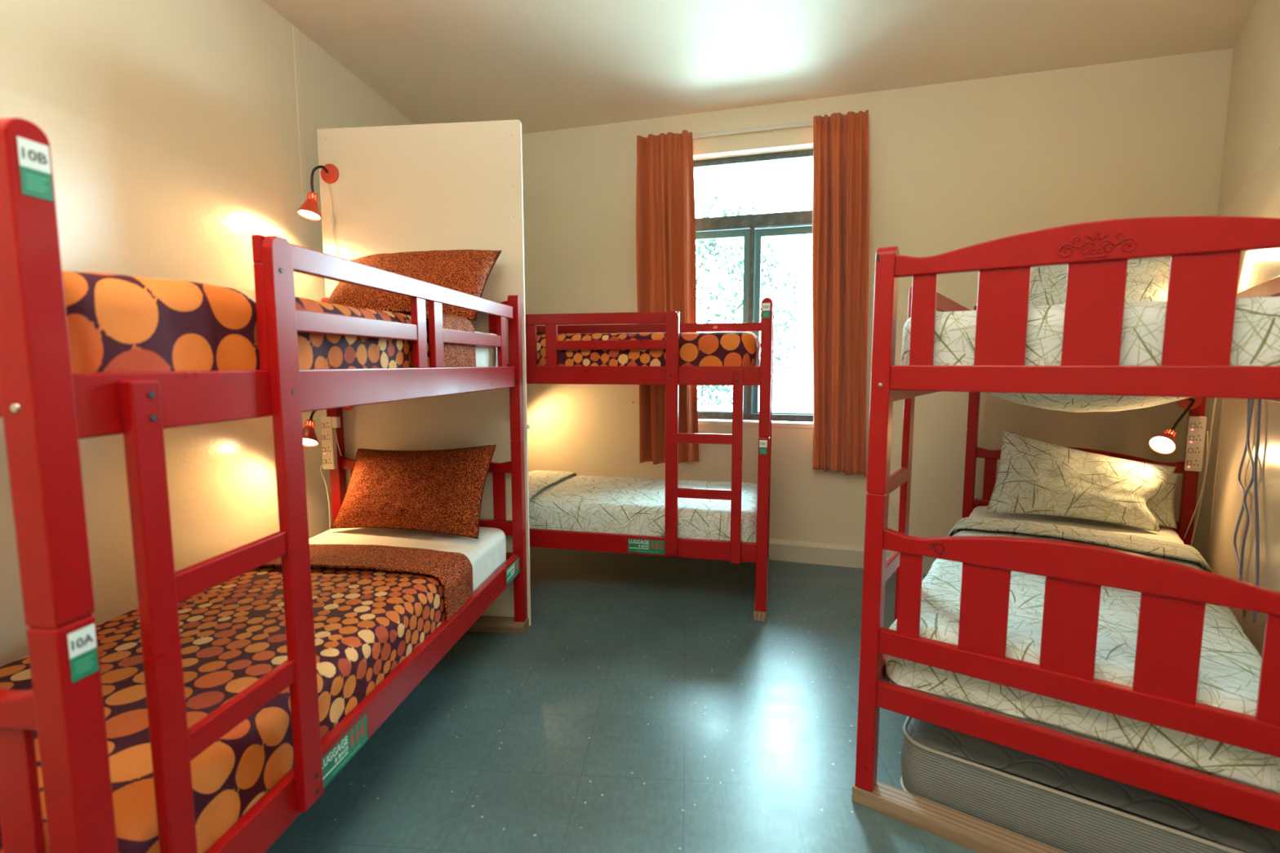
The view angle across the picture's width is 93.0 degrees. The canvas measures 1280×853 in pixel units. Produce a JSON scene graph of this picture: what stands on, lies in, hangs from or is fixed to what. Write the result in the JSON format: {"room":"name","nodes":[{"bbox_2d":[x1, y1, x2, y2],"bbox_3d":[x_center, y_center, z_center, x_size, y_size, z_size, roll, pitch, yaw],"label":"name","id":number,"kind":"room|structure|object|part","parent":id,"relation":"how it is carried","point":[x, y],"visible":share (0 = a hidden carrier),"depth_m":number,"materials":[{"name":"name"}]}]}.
{"room":"dormitory","nodes":[
{"label":"dormitory","id":0,"kind":"room"},
{"bbox_2d":[0,0,415,666],"bbox_3d":[-1.811,-0.280,1.306,0.157,2.728,6.219,1,6,6],"label":"wall","id":1,"kind":"structure","parent":0,"point":[171,129],"depth_m":2.14,"materials":[{"name":"beige paint"}]},
{"bbox_2d":[292,24,306,203],"bbox_3d":[-1.552,-1.413,2.773,0.003,0.778,0.030,1,6,6],"label":"trim","id":2,"kind":"structure","parent":1,"relation":"attached to","point":[295,40],"depth_m":2.77,"materials":[{"name":"beige paint"}]},
{"bbox_2d":[264,546,1248,852],"bbox_3d":[0.270,1.180,0.848,5.622,0.080,6.437,2,6,17],"label":"floor","id":3,"kind":"structure","parent":0,"point":[642,706],"depth_m":2.03,"materials":[{"name":"teal plastic"}]},
{"bbox_2d":[0,117,527,852],"bbox_3d":[-1.100,0.250,1.821,0.947,1.476,1.982,1,6,7],"label":"bunk bed","id":4,"kind":"object","parent":3,"relation":"on","point":[46,407],"depth_m":0.94,"materials":[{"name":"red paint"}]},
{"bbox_3d":[-1.202,-0.049,0.823,0.828,0.064,0.026,1,6,7],"label":"rail","id":5,"kind":"part","parent":4,"relation":"part of","materials":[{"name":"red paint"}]},
{"bbox_3d":[-1.202,0.360,0.865,0.828,0.085,0.026,1,6,7],"label":"arched rail","id":6,"kind":"part","parent":4,"relation":"part of","materials":[{"name":"red paint"}]},
{"bbox_2d":[25,173,48,192],"bbox_3d":[-0.746,-0.300,0.752,0.001,0.017,0.024,1,6,7],"label":"print","id":7,"kind":"object","parent":4,"relation":"attached to","point":[25,174],"depth_m":0.75},
{"bbox_3d":[-0.771,0.357,0.819,0.047,1.472,0.051,1,6,7],"label":"post","id":8,"kind":"part","parent":4,"relation":"part of","materials":[{"name":"red paint"}]},
{"bbox_2d":[75,654,93,675],"bbox_3d":[-0.746,0.320,0.816,0.001,0.017,0.024,1,6,7],"label":"print","id":9,"kind":"object","parent":4,"relation":"attached to","point":[92,655],"depth_m":0.81},
{"bbox_3d":[-0.664,-0.122,1.733,0.025,0.089,1.886,1,6,7],"label":"rail","id":10,"kind":"part","parent":4,"relation":"part of","materials":[{"name":"red paint"}]},
{"bbox_3d":[-1.451,0.327,2.803,0.029,0.333,0.053,-2,6,-22],"label":"cord","id":11,"kind":"part","parent":4,"relation":"part of","materials":[{"name":"beige plastic"}]},
{"bbox_3d":[-1.428,0.223,2.795,0.072,0.540,0.046,1,6,7],"label":"power strip","id":12,"kind":"part","parent":4,"relation":"part of","materials":[{"name":"white plastic"}]},
{"bbox_3d":[-1.409,0.149,2.825,0.047,1.472,0.051,1,6,7],"label":"post","id":13,"kind":"part","parent":4,"relation":"part of","materials":[{"name":"red paint"}]},
{"bbox_2d":[332,743,360,775],"bbox_3d":[-0.695,0.789,1.442,0.001,0.004,0.112,1,6,6],"label":"print","id":14,"kind":"object","parent":4,"relation":"attached to","point":[360,744],"depth_m":1.44},
{"bbox_3d":[-0.689,-0.245,1.495,0.018,0.046,0.555,1,6,7],"label":"guard rail","id":15,"kind":"part","parent":4,"relation":"part of","materials":[{"name":"red paint"}]},
{"bbox_3d":[-0.664,0.714,1.820,0.025,0.093,1.886,1,6,7],"label":"rail","id":16,"kind":"part","parent":4,"relation":"part of","materials":[{"name":"red paint"}]},
{"bbox_3d":[-0.641,-0.413,1.884,0.020,0.053,1.485,1,6,7],"label":"guard rail","id":17,"kind":"part","parent":4,"relation":"part of","materials":[{"name":"red paint"}]},
{"bbox_2d":[309,526,506,592],"bbox_3d":[-1.090,0.616,1.859,0.809,0.172,1.859,1,6,7],"label":"mattress","id":18,"kind":"object","parent":4,"relation":"on","point":[486,553],"visible":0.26,"depth_m":2.51,"materials":[{"name":"white fabric"}]},
{"bbox_2d":[0,544,473,852],"bbox_3d":[-1.119,0.612,1.607,0.865,0.197,1.386,1,6,7],"label":"duvet","id":19,"kind":"object","parent":18,"relation":"on","point":[373,606],"visible":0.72,"depth_m":1.49,"materials":[{"name":"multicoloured fabric"}]},
{"bbox_2d":[330,444,496,538],"bbox_3d":[-0.982,0.262,2.608,0.696,0.362,0.220,1,6,11],"label":"pillow","id":20,"kind":"object","parent":18,"relation":"on","point":[434,491],"visible":1,"depth_m":2.54,"materials":[{"name":"orange fabric"}]},
{"bbox_3d":[-0.978,0.161,2.780,0.828,0.085,0.026,1,6,7],"label":"arched rail","id":21,"kind":"part","parent":4,"relation":"part of","materials":[{"name":"red paint"}]},
{"bbox_3d":[-0.604,-0.321,2.228,0.018,0.046,0.587,1,6,7],"label":"guard rail","id":22,"kind":"part","parent":4,"relation":"part of","materials":[{"name":"red paint"}]},
{"bbox_2d":[475,331,497,366],"bbox_3d":[-1.090,-0.223,1.771,0.809,0.195,1.860,1,6,7],"label":"mattress","id":23,"kind":"object","parent":4,"relation":"on","point":[486,356],"visible":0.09,"depth_m":2.42,"materials":[{"name":"white fabric"}]},
{"bbox_2d":[62,271,476,373],"bbox_3d":[-1.113,-0.218,1.569,0.864,0.257,1.478,1,6,7],"label":"duvet","id":24,"kind":"object","parent":23,"relation":"on","point":[116,322],"visible":0.53,"depth_m":1.03,"materials":[{"name":"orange fabric"}]},
{"bbox_2d":[326,249,502,320],"bbox_3d":[-0.944,-0.581,2.486,0.685,0.317,0.303,1,6,7],"label":"pillow","id":25,"kind":"object","parent":23,"relation":"on","point":[465,271],"visible":0.56,"depth_m":2.42,"materials":[{"name":"orange fabric"}]},
{"bbox_3d":[-0.978,-0.543,2.707,0.828,0.085,0.026,1,6,7],"label":"arched rail","id":26,"kind":"part","parent":4,"relation":"part of","materials":[{"name":"red paint"}]},
{"bbox_3d":[-0.978,0.456,2.811,0.828,0.064,0.026,1,6,7],"label":"rail","id":27,"kind":"part","parent":4,"relation":"part of","materials":[{"name":"red paint"}]},
{"bbox_3d":[-0.978,0.607,2.826,0.828,0.066,0.026,1,6,7],"label":"rail","id":28,"kind":"part","parent":4,"relation":"part of","materials":[{"name":"red paint"}]},
{"bbox_3d":[-0.548,0.159,2.725,0.047,1.472,0.051,1,6,7],"label":"post","id":29,"kind":"part","parent":4,"relation":"part of","materials":[{"name":"red paint"}]},
{"bbox_2d":[316,120,531,626],"bbox_3d":[-0.971,-0.199,2.783,0.952,2.262,0.019,1,6,6],"label":"board","id":30,"kind":"object","parent":3,"relation":"on","point":[452,185],"visible":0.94,"depth_m":2.71,"materials":[{"name":"beige plastic"}]},
{"bbox_2d":[297,164,338,283],"bbox_3d":[-1.411,-0.890,2.667,0.094,0.560,0.188,2,6,17],"label":"reading lamp","id":31,"kind":"object","parent":30,"relation":"attached to","point":[309,210],"visible":0.99,"depth_m":2.64,"materials":[{"name":"red metal"}]},
{"bbox_3d":[-1.425,-0.939,2.615,0.093,0.084,0.090,2,6,17],"label":"lamp shade","id":32,"kind":"part","parent":31,"relation":"part of","materials":[{"name":"red metal"}]},
{"bbox_3d":[-1.425,-0.937,2.617,0.080,0.072,0.077,2,6,17],"label":"bulb","id":33,"kind":"part","parent":31,"relation":"part of","materials":[{"name":"white glass"}]},
{"bbox_3d":[-1.392,-1.133,2.716,0.086,0.086,0.022,1,6,7],"label":"plate","id":34,"kind":"part","parent":31,"relation":"part of","materials":[{"name":"red metal"}]},
{"bbox_2d":[329,214,334,227],"bbox_3d":[-1.387,-0.925,2.738,0.016,0.056,0.016,2,6,17],"label":"switch","id":35,"kind":"object","parent":31,"relation":"attached to","point":[332,222],"depth_m":2.73,"materials":[{"name":"beige plastic"}]},
{"bbox_3d":[-1.387,-0.858,2.749,0.031,0.480,0.006,1,6,11],"label":"cord","id":36,"kind":"part","parent":31,"relation":"part of","materials":[{"name":"beige plastic"}]},
{"bbox_2d":[302,406,353,456],"bbox_3d":[-1.426,-0.002,2.702,0.179,0.288,0.317,2,6,17],"label":"reading lamp","id":37,"kind":"object","parent":30,"relation":"attached to","point":[310,439],"visible":0.52,"depth_m":2.61,"materials":[{"name":"red metal"}]},
{"bbox_3d":[-1.419,0.047,2.586,0.078,0.075,0.072,2,6,17],"label":"bulb","id":38,"kind":"part","parent":37,"relation":"part of","materials":[{"name":"white glass"}]},
{"bbox_3d":[-1.418,0.046,2.585,0.092,0.092,0.090,2,6,17],"label":"lamp shade","id":39,"kind":"part","parent":37,"relation":"part of","materials":[{"name":"red metal"}]},
{"bbox_2d":[331,416,340,427],"bbox_3d":[-1.380,-0.019,2.758,0.026,0.050,0.028,1,6,7],"label":"switch","id":40,"kind":"object","parent":37,"relation":"attached to","point":[336,420],"depth_m":2.75,"materials":[{"name":"beige plastic"}]},
{"bbox_3d":[-1.373,0.068,2.762,0.026,0.136,0.005,-2,6,-21],"label":"cord","id":41,"kind":"part","parent":37,"relation":"part of","materials":[{"name":"beige plastic"}]},
{"bbox_3d":[-1.366,-0.116,2.819,0.086,0.086,0.022,1,6,7],"label":"plate","id":42,"kind":"part","parent":37,"relation":"part of","materials":[{"name":"red metal"}]},
{"bbox_2d":[466,615,528,634],"bbox_3d":[-0.981,0.910,2.840,0.926,0.045,0.077,1,6,7],"label":"plinth","id":43,"kind":"object","parent":3,"relation":"on","point":[500,624],"visible":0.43,"depth_m":2.77,"materials":[{"name":"brown wood"}]},
{"bbox_2d":[524,297,773,611],"bbox_3d":[-0.267,0.080,3.458,1.984,1.479,0.897,1,6,13],"label":"bunk bed","id":44,"kind":"object","parent":3,"relation":"on","point":[673,375],"visible":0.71,"depth_m":2.92,"materials":[{"name":"red paint"}]},
{"bbox_3d":[-0.538,-0.532,3.027,1.485,0.053,0.020,1,6,13],"label":"guard rail","id":45,"kind":"part","parent":44,"relation":"part of","materials":[{"name":"red paint"}]},
{"bbox_3d":[-0.141,-0.396,2.952,0.555,0.046,0.018,1,6,13],"label":"guard rail","id":46,"kind":"part","parent":44,"relation":"part of","materials":[{"name":"red paint"}]},
{"bbox_3d":[-0.361,0.581,3.104,1.886,0.093,0.025,1,6,13],"label":"rail","id":47,"kind":"part","parent":44,"relation":"part of","materials":[{"name":"red paint"}]},
{"bbox_3d":[-0.360,-0.256,3.017,1.886,0.089,0.025,1,6,13],"label":"rail","id":48,"kind":"part","parent":44,"relation":"part of","materials":[{"name":"red paint"}]},
{"bbox_3d":[-0.176,-0.612,3.800,1.878,0.051,0.020,1,6,13],"label":"guard rail","id":49,"kind":"part","parent":44,"relation":"part of","materials":[{"name":"red paint"}]},
{"bbox_3d":[0.579,0.147,2.841,0.051,1.472,0.047,1,6,13],"label":"post","id":50,"kind":"part","parent":44,"relation":"part of","materials":[{"name":"red paint"}]},
{"bbox_3d":[0.765,0.062,3.659,0.051,1.472,0.047,1,6,13],"label":"post","id":51,"kind":"part","parent":44,"relation":"part of","materials":[{"name":"red paint"}]},
{"bbox_3d":[-0.267,0.446,3.499,1.858,0.172,0.784,1,6,13],"label":"mattress","id":52,"kind":"object","parent":44,"relation":"on","visible":0},
{"bbox_2d":[528,470,757,542],"bbox_3d":[-0.052,0.420,3.447,1.444,0.198,0.838,1,6,13],"label":"duvet","id":53,"kind":"object","parent":52,"relation":"on","point":[562,500],"visible":0.7,"depth_m":3.12,"materials":[{"name":"white fabric"}]},
{"bbox_3d":[-0.278,-0.394,3.415,1.837,0.195,0.786,1,6,13],"label":"mattress","id":54,"kind":"object","parent":44,"relation":"on","visible":0},
{"bbox_2d":[536,331,760,366],"bbox_3d":[-0.081,-0.415,3.367,1.464,0.244,0.835,1,6,13],"label":"duvet","id":55,"kind":"object","parent":54,"relation":"on","point":[734,348],"visible":0.59,"depth_m":2.93,"materials":[{"name":"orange fabric"}]},
{"bbox_2d":[752,556,768,621],"bbox_3d":[0.669,0.860,3.324,0.064,0.045,0.889,1,6,13],"label":"plinth","id":56,"kind":"object","parent":3,"relation":"on","point":[757,615],"visible":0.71,"depth_m":2.90,"materials":[{"name":"brown wood"}]},
{"bbox_2d":[851,780,1067,852],"bbox_3d":[0.994,1.054,1.460,0.936,0.045,0.066,4,7,35],"label":"wooden plank","id":57,"kind":"object","parent":3,"relation":"on","point":[980,836],"visible":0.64,"depth_m":1.58,"materials":[{"name":"brown wood"}]},
{"bbox_2d":[854,215,1279,831],"bbox_3d":[1.563,0.216,2.150,0.975,1.476,1.982,4,7,35],"label":"bunk bed","id":58,"kind":"object","parent":3,"relation":"on","point":[1204,251],"depth_m":1.38,"materials":[{"name":"red paint"}]},
{"bbox_3d":[0.634,0.273,1.630,0.047,1.472,0.051,4,7,35],"label":"post","id":59,"kind":"part","parent":58,"relation":"part of","materials":[{"name":"red paint"}]},
{"bbox_3d":[1.194,0.648,2.458,0.025,0.093,1.886,4,7,35],"label":"rail","id":60,"kind":"part","parent":58,"relation":"part of","materials":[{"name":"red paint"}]},
{"bbox_3d":[1.194,-0.188,2.372,0.025,0.089,1.886,4,7,35],"label":"rail","id":61,"kind":"part","parent":58,"relation":"part of","materials":[{"name":"red paint"}]},
{"bbox_3d":[1.297,-0.476,2.492,0.020,0.053,1.485,4,7,35],"label":"guard rail","id":62,"kind":"part","parent":58,"relation":"part of","materials":[{"name":"red paint"}]},
{"bbox_3d":[1.746,0.111,3.198,0.047,1.472,0.051,4,7,35],"label":"post","id":63,"kind":"part","parent":58,"relation":"part of","materials":[{"name":"red paint"}]},
{"bbox_3d":[2.102,0.439,2.985,0.828,0.064,0.026,4,7,35],"label":"rail","id":64,"kind":"part","parent":58,"relation":"part of","materials":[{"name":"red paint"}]},
{"bbox_3d":[0.986,0.753,1.425,0.828,0.066,0.026,4,7,35],"label":"rail","id":65,"kind":"part","parent":58,"relation":"part of","materials":[{"name":"red paint"}]},
{"bbox_3d":[0.986,0.602,1.409,0.828,0.064,0.026,4,7,35],"label":"rail","id":66,"kind":"part","parent":58,"relation":"part of","materials":[{"name":"red paint"}]},
{"bbox_3d":[2.102,0.144,2.954,0.828,0.085,0.026,4,7,35],"label":"arched rail","id":67,"kind":"part","parent":58,"relation":"part of","materials":[{"name":"red paint"}]},
{"bbox_3d":[0.986,0.307,1.379,0.828,0.085,0.026,4,7,35],"label":"arched rail","id":68,"kind":"part","parent":58,"relation":"part of","materials":[{"name":"red paint"}]},
{"bbox_2d":[889,506,1279,795],"bbox_3d":[1.544,0.581,2.202,0.809,0.172,1.858,4,7,35],"label":"mattress","id":69,"kind":"object","parent":58,"relation":"on","point":[1165,534],"visible":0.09,"depth_m":2.67,"materials":[{"name":"white fabric"}]},
{"bbox_2d":[985,429,1176,532],"bbox_3d":[1.995,0.237,2.772,0.686,0.387,0.255,4,7,36],"label":"pillow","id":70,"kind":"object","parent":69,"relation":"on","point":[1034,477],"visible":1,"depth_m":2.74,"materials":[{"name":"white fabric"}]},
{"bbox_2d":[885,517,1279,793],"bbox_3d":[1.397,0.571,1.992,0.860,0.200,1.372,4,7,35],"label":"duvet","id":71,"kind":"object","parent":69,"relation":"on","point":[1229,667],"visible":0.51,"depth_m":1.54,"materials":[{"name":"white fabric"}]},
{"bbox_2d":[1146,472,1180,528],"bbox_3d":[2.113,0.277,2.850,0.636,0.297,0.119,4,7,32],"label":"pillow","id":72,"kind":"object","parent":69,"relation":"on","point":[1161,506],"visible":0.08,"depth_m":2.69,"materials":[{"name":"white fabric"}]},
{"bbox_3d":[0.986,-0.102,1.336,0.828,0.064,0.026,4,7,35],"label":"rail","id":73,"kind":"part","parent":58,"relation":"part of","materials":[{"name":"red paint"}]},
{"bbox_2d":[986,392,1188,412],"bbox_3d":[1.843,-0.123,2.551,0.803,0.138,0.712,4,7,35],"label":"loose sheet","id":74,"kind":"object","parent":58,"relation":"hanging from","point":[1064,402],"visible":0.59,"depth_m":2.37,"materials":[{"name":"white fabric"}]},
{"bbox_3d":[0.986,-0.397,1.305,0.828,0.085,0.026,4,7,35],"label":"arched rail","id":75,"kind":"part","parent":58,"relation":"part of","materials":[{"name":"red paint"}]},
{"bbox_2d":[1148,397,1202,453],"bbox_3d":[2.311,-0.021,2.626,0.217,0.275,0.093,-3,7,-25],"label":"reading lamp","id":76,"kind":"object","parent":58,"relation":"attached to","point":[1164,443],"visible":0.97,"depth_m":2.62,"materials":[{"name":"red metal"}]},
{"bbox_3d":[2.246,0.074,2.608,0.093,0.090,0.094,2,6,17],"label":"lamp shade","id":77,"kind":"part","parent":76,"relation":"part of","materials":[{"name":"red metal"}]},
{"bbox_3d":[2.245,0.074,2.607,0.072,0.072,0.074,2,6,17],"label":"bulb","id":78,"kind":"part","parent":76,"relation":"part of","materials":[{"name":"white glass"}]},
{"bbox_3d":[2.388,-0.117,2.639,0.086,0.086,0.022,4,7,35],"label":"plate","id":79,"kind":"part","parent":76,"relation":"part of","materials":[{"name":"red metal"}]},
{"bbox_2d":[1186,460,1191,465],"bbox_3d":[2.408,0.160,2.663,0.016,0.020,0.001,4,7,35],"label":"switch","id":80,"kind":"object","parent":58,"relation":"attached to","point":[1188,462],"depth_m":2.66,"materials":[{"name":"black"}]},
{"bbox_2d":[1187,448,1193,453],"bbox_3d":[2.408,0.106,2.657,0.016,0.020,0.001,4,7,35],"label":"switch","id":81,"kind":"object","parent":58,"relation":"attached to","point":[1189,450],"depth_m":2.66,"materials":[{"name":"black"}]},
{"bbox_2d":[1189,435,1194,440],"bbox_3d":[2.408,0.051,2.651,0.016,0.020,0.001,4,7,35],"label":"switch","id":82,"kind":"object","parent":58,"relation":"attached to","point":[1191,437],"depth_m":2.65,"materials":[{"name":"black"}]},
{"bbox_3d":[2.454,0.162,2.701,0.047,1.472,0.051,4,7,35],"label":"post","id":83,"kind":"part","parent":58,"relation":"part of","materials":[{"name":"red paint"}]},
{"bbox_2d":[1190,422,1195,427],"bbox_3d":[2.408,-0.004,2.646,0.016,0.020,0.001,4,7,35],"label":"switch","id":84,"kind":"object","parent":58,"relation":"attached to","point":[1192,424],"depth_m":2.64,"materials":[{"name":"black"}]},
{"bbox_3d":[2.448,0.262,2.669,0.011,0.491,0.061,-3,6,-23],"label":"cord","id":85,"kind":"part","parent":58,"relation":"part of","materials":[{"name":"beige plastic"}]},
{"bbox_3d":[2.450,0.198,2.656,0.107,0.781,0.052,4,7,35],"label":"power strip","id":86,"kind":"part","parent":58,"relation":"part of","materials":[{"name":"white plastic"}]},
{"bbox_3d":[2.470,0.217,2.668,0.048,0.741,0.012,4,7,35],"label":"cord","id":87,"kind":"part","parent":58,"relation":"part of","materials":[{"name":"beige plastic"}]},
{"bbox_3d":[2.478,0.158,2.609,0.009,0.690,0.017,2,6,17],"label":"cord","id":88,"kind":"part","parent":58,"relation":"part of","materials":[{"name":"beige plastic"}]},
{"bbox_3d":[1.896,-0.408,1.851,0.020,0.051,1.878,4,7,35],"label":"guard rail","id":89,"kind":"part","parent":58,"relation":"part of","materials":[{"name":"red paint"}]},
{"bbox_3d":[1.894,-0.137,1.880,0.025,0.089,1.886,4,7,35],"label":"rail","id":90,"kind":"part","parent":58,"relation":"part of","materials":[{"name":"red paint"}]},
{"bbox_3d":[1.543,-0.249,2.116,0.809,0.177,1.858,4,7,35],"label":"mattress","id":91,"kind":"object","parent":58,"relation":"on","visible":0},
{"bbox_2d":[900,296,1279,365],"bbox_3d":[1.439,-0.262,1.961,0.865,0.230,1.518,4,7,35],"label":"duvet","id":92,"kind":"object","parent":91,"relation":"on","point":[1255,341],"visible":0.32,"depth_m":1.31,"materials":[{"name":"white fabric"}]},
{"bbox_2d":[1028,257,1170,306],"bbox_3d":[2.031,-0.612,2.716,0.583,0.283,0.239,4,7,35],"label":"pillow","id":93,"kind":"object","parent":91,"relation":"on","point":[1147,279],"visible":0.3,"depth_m":2.62,"materials":[{"name":"white fabric"}]},
{"bbox_2d":[900,715,1279,852],"bbox_3d":[1.569,0.902,2.201,0.820,0.189,1.785,4,7,35],"label":"mattress","id":94,"kind":"object","parent":3,"relation":"on","point":[1065,822],"visible":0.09,"depth_m":1.51,"materials":[{"name":"grey fabric"}]},
{"bbox_2d":[262,0,1256,133],"bbox_3d":[0.271,-1.613,0.557,5.622,0.080,6.437,2,6,17],"label":"ceiling","id":95,"kind":"structure","parent":0,"point":[545,65],"depth_m":2.89,"materials":[{"name":"paint"}]},
{"bbox_2d":[521,48,1233,546],"bbox_3d":[0.761,-0.538,3.796,4.749,2.728,0.200,2,6,17],"label":"wall","id":96,"kind":"structure","parent":0,"point":[953,166],"depth_m":3.40,"materials":[{"name":"beige paint"}]},
{"bbox_2d":[692,120,813,138],"bbox_3d":[0.638,-1.746,3.584,1.290,0.032,0.036,2,6,17],"label":"rail","id":97,"kind":"object","parent":96,"relation":"attached to","point":[768,128],"visible":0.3,"depth_m":3.56,"materials":[{"name":"beige plastic"}]},
{"bbox_2d":[635,129,699,464],"bbox_3d":[0.177,-0.763,3.762,0.399,2.018,0.098,2,6,17],"label":"curtain","id":98,"kind":"object","parent":97,"relation":"hanging from","point":[666,254],"visible":0.71,"depth_m":3.74,"materials":[{"name":"orange fabric"}]},
{"bbox_2d":[812,109,869,476],"bbox_3d":[1.143,-0.726,3.470,0.353,2.031,0.089,2,6,17],"label":"curtain","id":99,"kind":"object","parent":97,"relation":"hanging from","point":[841,180],"visible":1,"depth_m":3.46,"materials":[{"name":"orange fabric"}]},
{"bbox_2d":[693,149,813,422],"bbox_3d":[0.680,-0.850,3.815,1.140,1.625,0.090,2,6,17],"label":"window","id":100,"kind":"structure","parent":96,"relation":"in","point":[753,227],"depth_m":3.78,"materials":[{"name":"metal"}]},
{"bbox_3d":[0.426,-0.661,3.905,0.547,1.150,0.028,2,6,17],"label":"sash","id":101,"kind":"part","parent":100,"relation":"part of","materials":[{"name":"teal"}]},
{"bbox_3d":[0.959,-0.647,3.775,0.504,1.150,0.028,2,6,17],"label":"sash","id":102,"kind":"part","parent":100,"relation":"part of","materials":[{"name":"teal"}]},
{"bbox_2d":[697,418,813,428],"bbox_3d":[0.657,-0.019,3.827,1.140,0.030,0.104,2,6,17],"label":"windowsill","id":103,"kind":"structure","parent":96,"relation":"attached to","point":[700,422],"depth_m":3.77,"materials":[{"name":"paint"}]},
{"bbox_2d":[768,538,937,574],"bbox_3d":[0.728,0.766,3.825,4.409,0.128,0.022,2,6,17],"label":"baseboard","id":104,"kind":"structure","parent":96,"relation":"attached to","point":[830,554],"depth_m":3.70,"materials":[{"name":"paint"}]},
{"bbox_2d":[1191,0,1279,658],"bbox_3d":[2.158,-0.349,1.982,0.151,2.728,2.672,4,7,36],"label":"wall","id":105,"kind":"structure","parent":0,"point":[1250,187],"depth_m":2.32,"materials":[{"name":"beige paint"}]},
{"bbox_2d":[1233,398,1261,622],"bbox_3d":[2.228,-0.093,2.334,0.109,1.386,1.207,4,7,36],"label":"cable","id":106,"kind":"object","parent":105,"relation":"attached to","point":[1250,404],"visible":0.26,"depth_m":2.06,"materials":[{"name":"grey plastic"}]},
{"bbox_3d":[2.101,0.239,2.113,0.008,0.731,0.208,4,7,36],"label":"cord","id":107,"kind":"part","parent":106,"relation":"part of","materials":[{"name":"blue plastic"}]},
{"bbox_3d":[2.078,0.253,2.083,0.008,0.751,0.148,4,7,36],"label":"cord","id":108,"kind":"part","parent":106,"relation":"part of","materials":[{"name":"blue plastic"}]},
{"bbox_3d":[1.984,0.246,1.952,0.008,0.711,0.247,4,7,36],"label":"cord","id":109,"kind":"part","parent":106,"relation":"part of","materials":[{"name":"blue plastic"}]},
{"label":"outside","id":110,"kind":"structure","parent":0,"visible":0},
{"bbox_2d":[694,195,803,411],"bbox_3d":[1.386,-0.611,11.079,2.994,6.890,2.649,2,6,17],"label":"tree","id":111,"kind":"object","parent":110,"point":[698,249],"visible":0.26,"depth_m":10.50,"materials":[{"name":"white plant"}]}
]}

